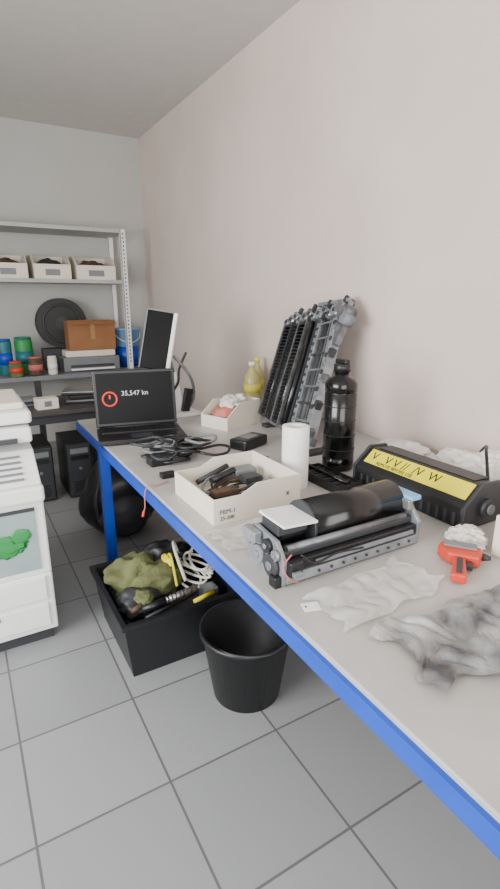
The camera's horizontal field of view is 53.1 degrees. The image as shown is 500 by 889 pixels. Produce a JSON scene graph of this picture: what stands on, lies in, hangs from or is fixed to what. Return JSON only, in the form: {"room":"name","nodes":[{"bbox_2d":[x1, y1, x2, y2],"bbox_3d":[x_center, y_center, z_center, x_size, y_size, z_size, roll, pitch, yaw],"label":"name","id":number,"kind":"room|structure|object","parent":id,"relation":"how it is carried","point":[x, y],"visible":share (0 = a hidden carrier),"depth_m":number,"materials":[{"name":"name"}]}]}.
{"room":"printer repair workshop","nodes":[
{"label":"printer repair workshop","id":0,"kind":"room"},
{"bbox_2d":[0,117,147,441],"bbox_3d":[-2.860,-1.286,4.388,4.220,3.000,0.100,-9,18,-29],"label":"wall","id":1,"kind":"structure","parent":0,"point":[50,174],"depth_m":4.77,"materials":[{"name":"paint"}]},
{"bbox_2d":[49,441,56,448],"bbox_3d":[-2.838,0.131,4.743,4.007,0.080,0.012,-9,18,-29],"label":"baseboard","id":2,"kind":"structure","parent":1,"relation":"attached to","point":[53,443],"depth_m":5.18,"materials":[{"name":"tile"}]},
{"bbox_2d":[0,0,299,138],"bbox_3d":[-0.950,-1.859,0.780,4.220,0.100,7.740,-9,18,-29],"label":"ceiling","id":3,"kind":"structure","parent":0,"point":[113,67],"depth_m":3.22,"materials":[{"name":"paint"}]},
{"bbox_2d":[0,448,499,888],"bbox_3d":[-0.950,1.120,1.639,4.220,0.100,7.740,-9,18,-29],"label":"floor","id":4,"kind":"structure","parent":0,"point":[111,778],"depth_m":1.61,"materials":[{"name":"tile"}]},
{"bbox_2d":[0,389,57,651],"bbox_3d":[-1.290,0.347,2.227,0.660,1.060,0.650,-9,18,-29],"label":"photocopier","id":5,"kind":"object","parent":4,"relation":"on","point":[28,610],"visible":1,"depth_m":2.11,"materials":[{"name":"grey plastic"}]},
{"bbox_2d":[30,433,56,501],"bbox_3d":[-1.662,0.184,3.911,0.190,0.440,0.437,-9,18,-29],"label":"computer tower","id":6,"kind":"object","parent":4,"relation":"on","point":[42,449],"visible":0.56,"depth_m":3.75,"materials":[{"name":"black plastic"}]},
{"bbox_2d":[27,395,95,425],"bbox_3d":[-1.390,0.008,4.016,1.150,0.720,0.630,-9,18,-29],"label":"shelf","id":7,"kind":"object","parent":4,"relation":"on","point":[65,412],"visible":0.11,"depth_m":3.65,"materials":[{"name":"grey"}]},
{"bbox_2d":[20,395,35,405],"bbox_3d":[-1.727,-0.322,3.770,0.240,0.050,0.184,-14,21,-40],"label":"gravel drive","id":8,"kind":"object","parent":7,"relation":"on","point":[28,400],"visible":0.24,"depth_m":3.74,"materials":[{"name":"grey plastic"}]},
{"bbox_2d":[33,396,58,410],"bbox_3d":[-1.487,-0.304,3.654,0.150,0.080,0.101,-11,20,-34],"label":"carton","id":9,"kind":"object","parent":7,"relation":"on","point":[46,402],"visible":1,"depth_m":3.62,"materials":[{"name":"white cardboard"}]},
{"bbox_2d":[66,396,93,403],"bbox_3d":[-1.266,-0.367,3.965,0.360,0.028,0.261,-5,17,-18],"label":"closed laptop","id":10,"kind":"object","parent":7,"relation":"on","point":[68,400],"visible":0.42,"depth_m":3.83,"materials":[{"name":"black plastic"}]},
{"bbox_2d":[67,395,93,399],"bbox_3d":[-1.259,-0.403,3.983,0.360,0.028,0.261,-8,18,-26],"label":"closed laptop","id":11,"kind":"object","parent":10,"relation":"on","point":[72,397],"visible":0.17,"depth_m":3.84,"materials":[{"name":"black plastic"}]},
{"bbox_2d":[61,386,92,395],"bbox_3d":[-1.290,-0.430,3.969,0.360,0.028,0.261,-3,16,-10],"label":"closed laptop","id":12,"kind":"object","parent":11,"relation":"on","point":[73,390],"visible":0.56,"depth_m":3.88,"materials":[{"name":"black plastic"}]},
{"bbox_2d":[0,221,133,368],"bbox_3d":[-2.224,-0.854,4.516,2.225,2.100,0.471,-9,18,-29],"label":"shelving unit","id":13,"kind":"object","parent":4,"relation":"on","point":[13,227],"visible":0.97,"depth_m":4.59,"materials":[{"name":"white metal"}]},
{"bbox_2d":[0,254,28,277],"bbox_3d":[-2.133,-1.554,4.363,0.310,0.210,0.341,-9,18,-29],"label":"storage bin","id":14,"kind":"object","parent":13,"relation":"on","point":[11,266],"visible":0.84,"depth_m":4.27,"materials":[{"name":"grey plastic"}]},
{"bbox_2d":[27,254,71,278],"bbox_3d":[-1.821,-1.604,4.536,0.310,0.210,0.341,-9,18,-29],"label":"storage bin","id":15,"kind":"object","parent":13,"relation":"on","point":[39,267],"visible":0.88,"depth_m":4.43,"materials":[{"name":"grey plastic"}]},
{"bbox_2d":[68,256,115,279],"bbox_3d":[-1.492,-1.657,4.718,0.350,0.210,0.341,-9,18,-29],"label":"storage bin","id":16,"kind":"object","parent":13,"relation":"on","point":[81,268],"visible":0.93,"depth_m":4.62,"materials":[{"name":"grey plastic"}]},
{"bbox_2d":[0,362,146,439],"bbox_3d":[-1.995,-0.265,4.746,2.380,0.840,0.580,-9,18,-29],"label":"shelf","id":17,"kind":"object","parent":4,"relation":"on","point":[61,374],"depth_m":4.46,"materials":[{"name":"grey metal"}]},
{"bbox_2d":[0,339,12,374],"bbox_3d":[-2.174,-0.778,4.442,0.122,0.314,0.122,-9,18,-29],"label":"paint can","id":18,"kind":"object","parent":17,"relation":"on","point":[6,355],"visible":0.83,"depth_m":4.40,"materials":[{"name":"blue plastic"}]},
{"bbox_2d":[9,361,23,377],"bbox_3d":[-2.032,-0.657,4.346,0.112,0.134,0.112,-9,18,-29],"label":"jar","id":19,"kind":"object","parent":17,"relation":"on","point":[15,367],"visible":1,"depth_m":4.30,"materials":[{"name":"red plastic"}]},
{"bbox_2d":[14,336,33,373],"bbox_3d":[-2.045,-0.810,4.534,0.152,0.324,0.152,-9,18,-29],"label":"paint can","id":20,"kind":"object","parent":17,"relation":"on","point":[23,348],"visible":0.8,"depth_m":4.47,"materials":[{"name":"green plastic"}]},
{"bbox_2d":[27,356,43,375],"bbox_3d":[-1.898,-0.696,4.427,0.122,0.164,0.122,-9,18,-29],"label":"jar","id":21,"kind":"object","parent":17,"relation":"on","point":[35,364],"visible":1,"depth_m":4.38,"materials":[{"name":"plastic"}]},
{"bbox_2d":[47,355,57,374],"bbox_3d":[-1.772,-0.713,4.486,0.082,0.164,0.082,-9,18,-29],"label":"jar","id":22,"kind":"object","parent":17,"relation":"on","point":[51,360],"visible":1,"depth_m":4.46,"materials":[{"name":"white plastic"}]},
{"bbox_2d":[41,347,65,369],"bbox_3d":[-1.822,-0.843,4.872,0.360,0.200,0.155,-9,18,-29],"label":"equipment case","id":23,"kind":"object","parent":17,"relation":"on","point":[56,351],"visible":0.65,"depth_m":4.76,"materials":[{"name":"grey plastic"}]},
{"bbox_2d":[35,298,86,347],"bbox_3d":[-1.808,-1.164,4.795,0.460,0.460,0.113,-9,18,-29],"label":"cable reel","id":24,"kind":"object","parent":23,"relation":"on","point":[49,317],"visible":0.74,"depth_m":4.73,"materials":[{"name":"black plastic"}]},
{"bbox_2d":[59,349,119,371],"bbox_3d":[-1.534,-0.816,4.798,0.520,0.190,0.270,-9,18,-29],"label":"printer","id":25,"kind":"object","parent":17,"relation":"on","point":[104,359],"visible":0.96,"depth_m":4.71,"materials":[{"name":"grey plastic"}]},
{"bbox_2d":[63,319,115,350],"bbox_3d":[-1.512,-1.042,4.745,0.430,0.274,0.250,-9,18,-29],"label":"cardboard box","id":26,"kind":"object","parent":25,"relation":"on","point":[80,335],"visible":1,"depth_m":4.67,"materials":[{"name":"brown cardboard"}]},
{"bbox_2d":[115,327,139,366],"bbox_3d":[-1.243,-0.984,5.047,0.288,0.375,0.293,-9,18,-29],"label":"plastic bucket","id":27,"kind":"object","parent":17,"relation":"on","point":[120,335],"visible":0.64,"depth_m":4.96,"materials":[{"name":"blue plastic"}]},
{"bbox_2d":[55,430,92,496],"bbox_3d":[-1.409,0.150,4.029,0.190,0.440,0.437,-9,18,-29],"label":"computer tower","id":28,"kind":"object","parent":4,"relation":"on","point":[74,453],"visible":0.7,"depth_m":3.86,"materials":[{"name":"black plastic"}]},
{"bbox_2d":[91,445,97,465],"bbox_3d":[-1.194,0.109,4.171,0.190,0.440,0.437,-9,18,-29],"label":"computer tower","id":29,"kind":"object","parent":4,"relation":"on","point":[93,450],"visible":0.02,"depth_m":4.15,"materials":[{"name":"black plastic"}]},
{"bbox_2d":[78,460,153,536],"bbox_3d":[-0.841,0.301,3.255,0.534,0.577,0.377,-9,18,-29],"label":"backpack","id":30,"kind":"object","parent":4,"relation":"on","point":[128,503],"visible":0.52,"depth_m":3.12,"materials":[{"name":"fabric"}]},
{"bbox_2d":[89,539,240,676],"bbox_3d":[-0.390,0.676,2.292,0.544,0.392,0.544,-9,18,-29],"label":"crate","id":31,"kind":"object","parent":4,"relation":"on","point":[154,600],"visible":0.95,"depth_m":2.15,"materials":[{"name":"plastic"}]},
{"bbox_2d":[199,598,287,712],"bbox_3d":[-0.012,0.826,1.946,0.360,0.294,0.366,-9,18,-29],"label":"trash bin","id":32,"kind":"object","parent":4,"relation":"on","point":[246,658],"visible":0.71,"depth_m":1.87,"materials":[{"name":"plastic"}]},
{"bbox_2d":[76,406,499,859],"bbox_3d":[0.415,0.587,1.861,1.255,0.800,3.600,-9,18,-29],"label":"workbench","id":33,"kind":"object","parent":4,"relation":"on","point":[450,742],"visible":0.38,"depth_m":1.06,"materials":[{"name":"laminate"}]},
{"bbox_2d":[92,368,186,445],"bbox_3d":[-0.573,-0.204,2.575,0.430,0.324,0.333,-5,17,-18],"label":"laptop","id":34,"kind":"object","parent":33,"relation":"on","point":[130,405],"visible":0.97,"depth_m":2.67,"materials":[{"name":"black plastic"}]},
{"bbox_2d":[142,481,168,516],"bbox_3d":[-0.361,0.207,1.915,0.122,0.123,0.017,-12,20,-37],"label":"hanging wire","id":35,"kind":"object","parent":33,"relation":"hanging from","point":[143,512],"visible":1,"depth_m":1.89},
{"bbox_2d":[159,470,174,478],"bbox_3d":[-0.315,0.118,2.008,0.092,0.020,0.040,-9,18,-29],"label":"connector","id":36,"kind":"object","parent":33,"relation":"on","point":[171,473],"visible":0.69,"depth_m":1.99,"materials":[{"name":"black plastic"}]},
{"bbox_2d":[138,308,201,417],"bbox_3d":[-0.490,-0.486,2.988,0.342,0.640,0.195,-9,18,-29],"label":"monitor","id":37,"kind":"object","parent":33,"relation":"on","point":[159,333],"visible":0.77,"depth_m":2.94,"materials":[{"name":"white plastic"}]},
{"bbox_2d":[130,434,230,466],"bbox_3d":[-0.316,0.016,2.246,0.368,0.085,0.360,13,21,38],"label":"pile","id":38,"kind":"object","parent":33,"relation":"on","point":[157,455],"visible":1,"depth_m":2.21,"materials":[{"name":"black plastic"}]},
{"bbox_2d":[201,393,259,431],"bbox_3d":[-0.108,-0.201,2.836,0.200,0.174,0.280,13,21,38],"label":"storage bin","id":39,"kind":"object","parent":33,"relation":"on","point":[229,412],"visible":1,"depth_m":2.78,"materials":[{"name":"white plastic"}]},
{"bbox_2d":[205,517,261,549],"bbox_3d":[0.053,0.256,1.539,0.362,0.009,0.170,-11,19,-33],"label":"sheet","id":40,"kind":"object","parent":33,"relation":"on","point":[233,538],"visible":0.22,"depth_m":1.49,"materials":[{"name":"white paper"}]},
{"bbox_2d":[175,450,300,525],"bbox_3d":[-0.050,0.139,1.764,0.330,0.115,0.321,-9,18,-29],"label":"bin","id":41,"kind":"object","parent":33,"relation":"on","point":[228,488],"visible":1,"depth_m":1.71,"materials":[{"name":"white cardboard"}]},
{"bbox_2d":[230,432,266,450],"bbox_3d":[-0.016,-0.026,2.450,0.155,0.052,0.218,12,20,35],"label":"power adapter","id":42,"kind":"object","parent":33,"relation":"on","point":[248,441],"visible":0.99,"depth_m":2.37,"materials":[{"name":"black plastic"}]},
{"bbox_2d":[243,361,260,397],"bbox_3d":[0.013,-0.384,3.238,0.112,0.303,0.112,-9,18,-29],"label":"plastic bottle","id":43,"kind":"object","parent":33,"relation":"on","point":[251,383],"visible":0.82,"depth_m":3.19,"materials":[{"name":"yellow plastic"}]},
{"bbox_2d":[254,357,263,402],"bbox_3d":[0.048,-0.432,3.389,0.092,0.313,0.092,-9,18,-29],"label":"plastic bottle","id":44,"kind":"object","parent":33,"relation":"on","point":[258,368],"visible":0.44,"depth_m":3.35,"materials":[{"name":"yellow plastic"}]},
{"bbox_2d":[282,423,309,489],"bbox_3d":[0.170,0.043,1.881,0.101,0.235,0.101,-9,18,-29],"label":"paper towel roll","id":45,"kind":"object","parent":33,"relation":"on","point":[295,436],"visible":0.73,"depth_m":1.83,"materials":[{"name":"white paper"}]},
{"bbox_2d":[258,295,357,456],"bbox_3d":[0.277,-0.406,2.591,0.459,0.711,0.766,-9,18,-29],"label":"printer fuser unit","id":46,"kind":"object","parent":33,"relation":"on","point":[305,356],"visible":0.94,"depth_m":2.56,"materials":[{"name":"black plastic"}]},
{"bbox_2d":[301,601,320,611],"bbox_3d":[0.141,0.374,1.154,0.040,0.003,0.030,-4,16,-12],"label":"paper tag","id":47,"kind":"object","parent":33,"relation":"on","point":[311,606],"visible":1,"depth_m":1.15,"materials":[{"name":"white paper"}]},
{"bbox_2d":[243,479,420,588],"bbox_3d":[0.245,0.224,1.379,0.521,0.166,0.207,-9,18,-29],"label":"printer drum unit","id":48,"kind":"object","parent":33,"relation":"on","point":[304,538],"visible":1,"depth_m":1.33,"materials":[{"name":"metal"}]},
{"bbox_2d":[308,463,361,491],"bbox_3d":[0.302,0.127,1.937,0.110,0.042,0.260,-9,18,-29],"label":"tray","id":49,"kind":"object","parent":33,"relation":"on","point":[327,478],"visible":0.87,"depth_m":1.91,"materials":[{"name":"plastic"}]},
{"bbox_2d":[322,358,357,471],"bbox_3d":[0.370,-0.122,2.056,0.135,0.455,0.135,-9,18,-29],"label":"bottle","id":50,"kind":"object","parent":33,"relation":"on","point":[340,404],"visible":1,"depth_m":2.01,"materials":[{"name":"black plastic"}]},
{"bbox_2d":[302,556,444,632],"bbox_3d":[0.309,0.350,1.209,0.368,0.012,0.180,-11,20,-34],"label":"cleaning cloth","id":51,"kind":"object","parent":33,"relation":"on","point":[367,595],"visible":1,"depth_m":1.20,"materials":[{"name":"white fabric"}]},
{"bbox_2d":[376,439,434,456],"bbox_3d":[0.663,0.032,2.185,0.256,0.088,0.299,-9,18,-29],"label":"bag","id":52,"kind":"object","parent":33,"relation":"on","point":[415,447],"visible":0.34,"depth_m":2.17,"materials":[{"name":"plastic"}]},
{"bbox_2d":[353,443,499,525],"bbox_3d":[0.612,0.128,1.754,0.193,0.142,0.528,-9,18,-29],"label":"cartridge","id":53,"kind":"object","parent":33,"relation":"on","point":[452,495],"visible":0.91,"depth_m":1.64,"materials":[{"name":"black plastic"}]},
{"bbox_2d":[368,584,499,693],"bbox_3d":[0.473,0.386,1.046,0.425,0.032,0.229,-7,17,-22],"label":"rag","id":54,"kind":"object","parent":33,"relation":"on","point":[463,637],"visible":1,"depth_m":1.04,"materials":[{"name":"fabric"}]},
{"bbox_2d":[437,539,490,583],"bbox_3d":[0.558,0.308,1.306,0.133,0.040,0.170,7,17,22],"label":"gun","id":55,"kind":"object","parent":33,"relation":"on","point":[463,556],"visible":1,"depth_m":1.32,"materials":[{"name":"red plastic"}]},
{"bbox_2d":[429,445,499,480],"bbox_3d":[0.846,0.076,1.868,0.262,0.178,0.386,-9,18,-29],"label":"bag","id":56,"kind":"object","parent":33,"relation":"on","point":[486,462],"visible":0.52,"depth_m":1.80,"materials":[{"name":"plastic"}]},
{"bbox_2d":[444,524,487,550],"bbox_3d":[0.620,0.263,1.435,0.130,0.060,0.115,-9,18,-29],"label":"bag","id":57,"kind":"object","parent":33,"relation":"on","point":[468,533],"visible":0.74,"depth_m":1.41,"materials":[{"name":"plastic"}]},
{"bbox_2d":[491,514,499,557],"bbox_3d":[0.801,0.252,1.365,0.221,0.120,0.151,-9,18,-29],"label":"carton","id":58,"kind":"object","parent":33,"relation":"on","point":[495,551],"visible":1,"depth_m":1.37,"materials":[{"name":"white cardboard"}]},
{"bbox_2d":[138,0,499,454],"bbox_3d":[0.834,-0.655,2.199,0.100,3.000,7.540,-9,18,-29],"label":"wall","id":59,"kind":"structure","parent":0,"point":[351,148],"depth_m":2.49,"materials":[{"name":"paint"}]}
]}

